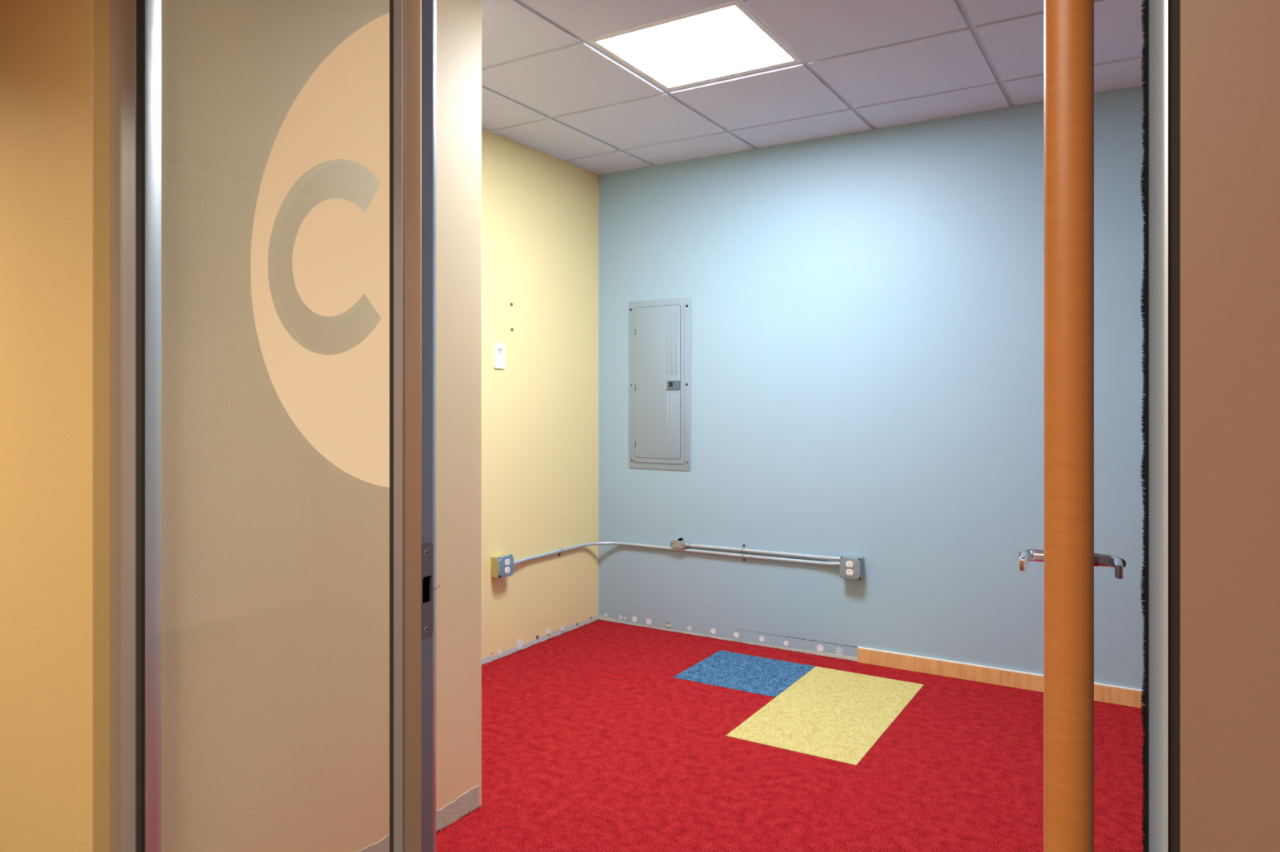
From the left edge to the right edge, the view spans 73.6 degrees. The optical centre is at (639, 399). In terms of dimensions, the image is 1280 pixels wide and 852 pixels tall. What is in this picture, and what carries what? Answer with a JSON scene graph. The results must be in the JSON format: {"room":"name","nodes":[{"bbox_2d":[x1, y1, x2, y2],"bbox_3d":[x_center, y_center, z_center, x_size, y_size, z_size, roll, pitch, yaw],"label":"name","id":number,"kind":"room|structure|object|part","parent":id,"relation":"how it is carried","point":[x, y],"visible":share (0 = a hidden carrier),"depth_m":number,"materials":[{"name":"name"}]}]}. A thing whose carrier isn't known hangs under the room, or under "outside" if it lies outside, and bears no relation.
{"room":"office hallway","nodes":[
{"label":"office hallway","id":0,"kind":"room"},
{"bbox_2d":[0,0,110,851],"bbox_3d":[-2.263,-0.014,2.487,2.745,2.746,0.078,0,0,31],"label":"wall","id":1,"kind":"structure","parent":0,"point":[55,55],"depth_m":1.82,"materials":[{"name":"paint"}]},
{"bbox_2d":[110,0,393,851],"bbox_3d":[-0.726,-0.014,1.572,0.832,2.546,0.051,0,0,31],"label":"window","id":2,"kind":"structure","parent":1,"relation":"in","point":[342,403],"depth_m":1.71,"materials":[{"name":"glass"}]},
{"bbox_3d":[-1.033,-0.014,1.759,0.112,2.546,0.051,0,0,31],"label":"frame","id":3,"kind":"part","parent":2,"relation":"part of","materials":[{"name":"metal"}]},
{"bbox_2d":[161,0,481,851],"bbox_3d":[-1.164,-0.014,2.464,0.952,2.746,1.029,0,0,31],"label":"wall","id":4,"kind":"structure","parent":0,"point":[275,557],"depth_m":2.03,"materials":[{"name":"beige paint"}]},
{"bbox_2d":[481,128,599,665],"bbox_3d":[-0.845,-0.014,4.011,0.123,2.746,2.145,0,0,31],"label":"wall","id":5,"kind":"structure","parent":0,"point":[540,210],"depth_m":4.40,"materials":[{"name":"yellow paint"}]},
{"bbox_2d":[493,342,505,368],"bbox_3d":[-0.682,-0.213,4.156,0.010,0.120,0.072,0,0,31],"label":"wall plate","id":6,"kind":"object","parent":5,"relation":"attached to","point":[499,348],"visible":1,"depth_m":4.16,"materials":[{"name":"white plastic"}]},
{"bbox_2d":[490,553,513,578],"bbox_3d":[-0.663,0.802,4.135,0.064,0.102,0.102,0,0,31],"label":"outlet box","id":7,"kind":"object","parent":5,"relation":"attached to","point":[501,565],"visible":1,"depth_m":4.10,"materials":[{"name":"grey metal"}]},
{"bbox_2d":[505,567,510,573],"bbox_3d":[-0.638,0.822,4.120,0.004,0.029,0.034,0,0,31],"label":"receptacle","id":8,"kind":"object","parent":7,"relation":"attached to","point":[507,569],"depth_m":4.12,"materials":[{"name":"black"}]},
{"bbox_2d":[505,559,510,565],"bbox_3d":[-0.638,0.783,4.120,0.004,0.029,0.034,0,0,31],"label":"receptacle","id":9,"kind":"object","parent":7,"relation":"attached to","point":[507,561],"depth_m":4.12,"materials":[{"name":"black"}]},
{"bbox_2d":[516,639,523,648],"bbox_3d":[-0.602,1.226,4.294,0.002,0.047,0.044,0,0,31],"label":"glue spot","id":10,"kind":"object","parent":5,"relation":"on","point":[519,642],"depth_m":4.29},
{"bbox_2d":[546,628,551,635],"bbox_3d":[-0.480,1.222,4.494,0.003,0.039,0.036,0,0,31],"label":"glue spot","id":11,"kind":"object","parent":5,"relation":"attached to","point":[548,630],"depth_m":4.49,"materials":[{"name":"paper"}]},
{"bbox_2d":[435,619,1145,851],"bbox_3d":[0.476,1.313,2.654,4.153,0.131,3.186,0,0,31],"label":"floor","id":12,"kind":"structure","parent":0,"point":[591,741],"depth_m":2.92,"materials":[{"name":"red carpet"}]},
{"bbox_2d":[393,0,439,851],"bbox_3d":[-0.346,-0.014,1.334,0.064,2.546,0.047,0,0,31],"label":"door frame","id":13,"kind":"structure","parent":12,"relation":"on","point":[415,588],"depth_m":1.32,"materials":[{"name":"metal"}]},
{"bbox_3d":[-0.326,0.293,1.311,0.001,0.148,0.023,0,0,31],"label":"strike plate","id":14,"kind":"part","parent":13,"relation":"part of","materials":[{"name":"metal"}]},
{"bbox_2d":[673,650,924,765],"bbox_3d":[0.574,1.260,3.618,0.995,0.006,0.974,0,0,31],"label":"rug","id":15,"kind":"object","parent":12,"relation":"on","point":[827,713],"depth_m":3.55,"materials":[{"name":"yellow carpet"}]},
{"bbox_2d":[481,0,1145,174],"bbox_3d":[0.607,-1.317,2.580,3.853,0.060,3.074,0,0,31],"label":"ceiling","id":16,"kind":"structure","parent":0,"point":[866,64],"depth_m":3.38,"materials":[{"name":"tile"}]},
{"bbox_2d":[586,0,802,90],"bbox_3d":[0.215,-1.298,3.177,0.593,0.008,0.590,0,0,31],"label":"recessed light","id":17,"kind":"object","parent":16,"relation":"in","point":[725,40],"visible":0.98,"depth_m":3.15,"materials":[{"name":"white plastic"}]},
{"bbox_2d":[598,84,1145,689],"bbox_3d":[1.418,-0.014,3.955,4.103,2.746,0.122,0,0,31],"label":"wall","id":18,"kind":"structure","parent":0,"point":[867,307],"depth_m":4.09,"materials":[{"name":"blue paint"}]},
{"bbox_2d":[631,616,636,622],"bbox_3d":[-0.030,1.225,4.770,0.032,0.033,0.001,0,0,31],"label":"glue spot","id":19,"kind":"object","parent":18,"relation":"on","point":[633,618],"depth_m":4.77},
{"bbox_2d":[646,618,651,625],"bbox_3d":[0.049,1.226,4.721,0.034,0.033,0.001,0,0,31],"label":"glue spot","id":20,"kind":"object","parent":18,"relation":"on","point":[648,620],"depth_m":4.72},
{"bbox_2d":[628,297,690,471],"bbox_3d":[0.101,-0.085,4.678,0.391,0.930,0.020,0,0,31],"label":"electrical panel","id":21,"kind":"object","parent":18,"relation":"attached to","point":[660,330],"visible":1,"depth_m":4.67,"materials":[{"name":"grey metal"}]},
{"bbox_3d":[0.094,-0.096,4.680,0.288,0.830,0.005,0,0,31],"label":"door","id":22,"kind":"part","parent":21,"relation":"part of","materials":[{"name":"grey metal"}]},
{"bbox_2d":[665,622,671,629],"bbox_3d":[0.153,1.229,4.657,0.038,0.039,0.002,0,0,31],"label":"glue spot","id":23,"kind":"object","parent":18,"relation":"on","point":[668,624],"depth_m":4.66,"materials":[{"name":"paper"}]},
{"bbox_2d":[513,542,839,566],"bbox_3d":[0.174,0.800,4.476,1.637,0.036,0.659,0,0,2],"label":"conduit","id":24,"kind":"object","parent":18,"relation":"attached to","point":[705,552],"visible":0.84,"depth_m":4.47,"materials":[{"name":"metal"}]},
{"bbox_2d":[670,537,690,548],"bbox_3d":[0.219,0.770,4.594,0.116,0.054,0.040,0,0,31],"label":"pipe fitting","id":25,"kind":"object","parent":18,"relation":"attached to","point":[680,543],"visible":1,"depth_m":4.58,"materials":[{"name":"metal"}]},
{"bbox_2d":[711,628,715,634],"bbox_3d":[0.387,1.222,4.515,0.030,0.029,0.001,0,0,31],"label":"glue spot","id":26,"kind":"object","parent":18,"relation":"on","point":[713,630],"depth_m":4.51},
{"bbox_2d":[733,631,738,638],"bbox_3d":[0.500,1.222,4.446,0.030,0.030,0.001,0,0,31],"label":"glue spot","id":27,"kind":"object","parent":18,"relation":"on","point":[735,633],"depth_m":4.45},
{"bbox_2d":[741,553,746,561],"bbox_3d":[0.534,0.815,4.412,0.016,0.041,0.024,0,0,31],"label":"strap","id":28,"kind":"object","parent":18,"relation":"attached to","point":[742,554],"visible":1,"depth_m":4.41,"materials":[{"name":"metal"}]},
{"bbox_2d":[759,636,764,641],"bbox_3d":[0.623,1.223,4.370,0.029,0.029,0.001,0,0,31],"label":"glue spot","id":29,"kind":"object","parent":18,"relation":"on","point":[761,638],"depth_m":4.37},
{"bbox_2d":[690,543,840,561],"bbox_3d":[0.621,0.772,4.349,0.837,0.031,0.032,0,0,31],"label":"conduit","id":30,"kind":"object","parent":18,"relation":"attached to","point":[700,546],"visible":0.94,"depth_m":4.33,"materials":[{"name":"metal"}]},
{"bbox_2d":[740,543,745,552],"bbox_3d":[0.532,0.766,4.413,0.016,0.041,0.024,0,0,31],"label":"strap","id":31,"kind":"object","parent":30,"relation":"attached to","point":[744,545],"visible":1,"depth_m":4.41,"materials":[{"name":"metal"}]},
{"bbox_2d":[783,640,788,646],"bbox_3d":[0.735,1.225,4.303,0.026,0.027,0.001,0,0,31],"label":"glue spot","id":32,"kind":"object","parent":18,"relation":"on","point":[785,642],"depth_m":4.30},
{"bbox_2d":[816,644,823,652],"bbox_3d":[0.886,1.222,4.210,0.034,0.035,0.001,0,0,31],"label":"glue spot","id":33,"kind":"object","parent":18,"relation":"on","point":[820,648],"depth_m":4.21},
{"bbox_2d":[840,555,863,579],"bbox_3d":[1.013,0.802,4.095,0.102,0.102,0.064,0,0,31],"label":"outlet box","id":34,"kind":"object","parent":18,"relation":"attached to","point":[851,567],"visible":1,"depth_m":4.07,"materials":[{"name":"metal"}]},
{"bbox_2d":[845,568,853,575],"bbox_3d":[0.998,0.822,4.070,0.034,0.029,0.004,0,0,31],"label":"receptacle","id":35,"kind":"object","parent":34,"relation":"attached to","point":[848,571],"depth_m":4.07,"materials":[{"name":"white plastic"}]},
{"bbox_2d":[845,561,853,568],"bbox_3d":[0.998,0.783,4.070,0.034,0.029,0.004,0,0,31],"label":"receptacle","id":36,"kind":"object","parent":34,"relation":"attached to","point":[848,564],"depth_m":4.07,"materials":[{"name":"white plastic"}]},
{"bbox_2d":[857,646,1145,708],"bbox_3d":[2.047,1.223,3.494,2.348,0.072,0.012,0,0,31],"label":"baseboard","id":37,"kind":"structure","parent":18,"relation":"attached to","point":[1120,695],"depth_m":3.81,"materials":[{"name":"brown wood"}]},
{"bbox_2d":[1179,0,1279,851],"bbox_3d":[1.618,-0.014,0.141,2.586,2.746,0.052,0,0,31],"label":"wall panel","id":38,"kind":"object","parent":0,"point":[1229,50],"visible":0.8,"depth_m":0.77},
{"bbox_2d":[1139,0,1179,851],"bbox_3d":[0.508,-0.014,0.837,0.034,2.546,0.082,0,0,31],"label":"door frame","id":39,"kind":"structure","parent":38,"relation":"attached to","point":[1160,192],"depth_m":0.80,"materials":[{"name":"metal"}]},
{"bbox_3d":[-1.041,-1.337,0.215,7.400,0.100,2.682,0,0,31],"label":"ceiling","id":40,"kind":"structure","parent":0,"visible":0},
{"bbox_3d":[0.085,-1.250,1.073,0.950,0.075,0.040,0,0,31],"label":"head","id":41,"kind":"structure","parent":40,"relation":"attached to","visible":0},
{"bbox_2d":[1018,0,1126,851],"bbox_3d":[0.619,0.033,1.225,0.176,2.440,0.939,0,0,27],"label":"door","id":42,"kind":"structure","parent":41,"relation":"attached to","point":[1069,559],"depth_m":0.81,"materials":[{"name":"brown wood"}]},
{"bbox_3d":[0.701,0.292,1.561,0.013,0.023,0.103,0,0,27],"label":"lever","id":43,"kind":"part","parent":42,"relation":"part of","materials":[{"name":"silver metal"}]},
{"bbox_3d":[0.835,0.292,1.494,0.013,0.023,0.103,0,0,27],"label":"lever","id":44,"kind":"part","parent":42,"relation":"part of","materials":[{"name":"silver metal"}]}
]}

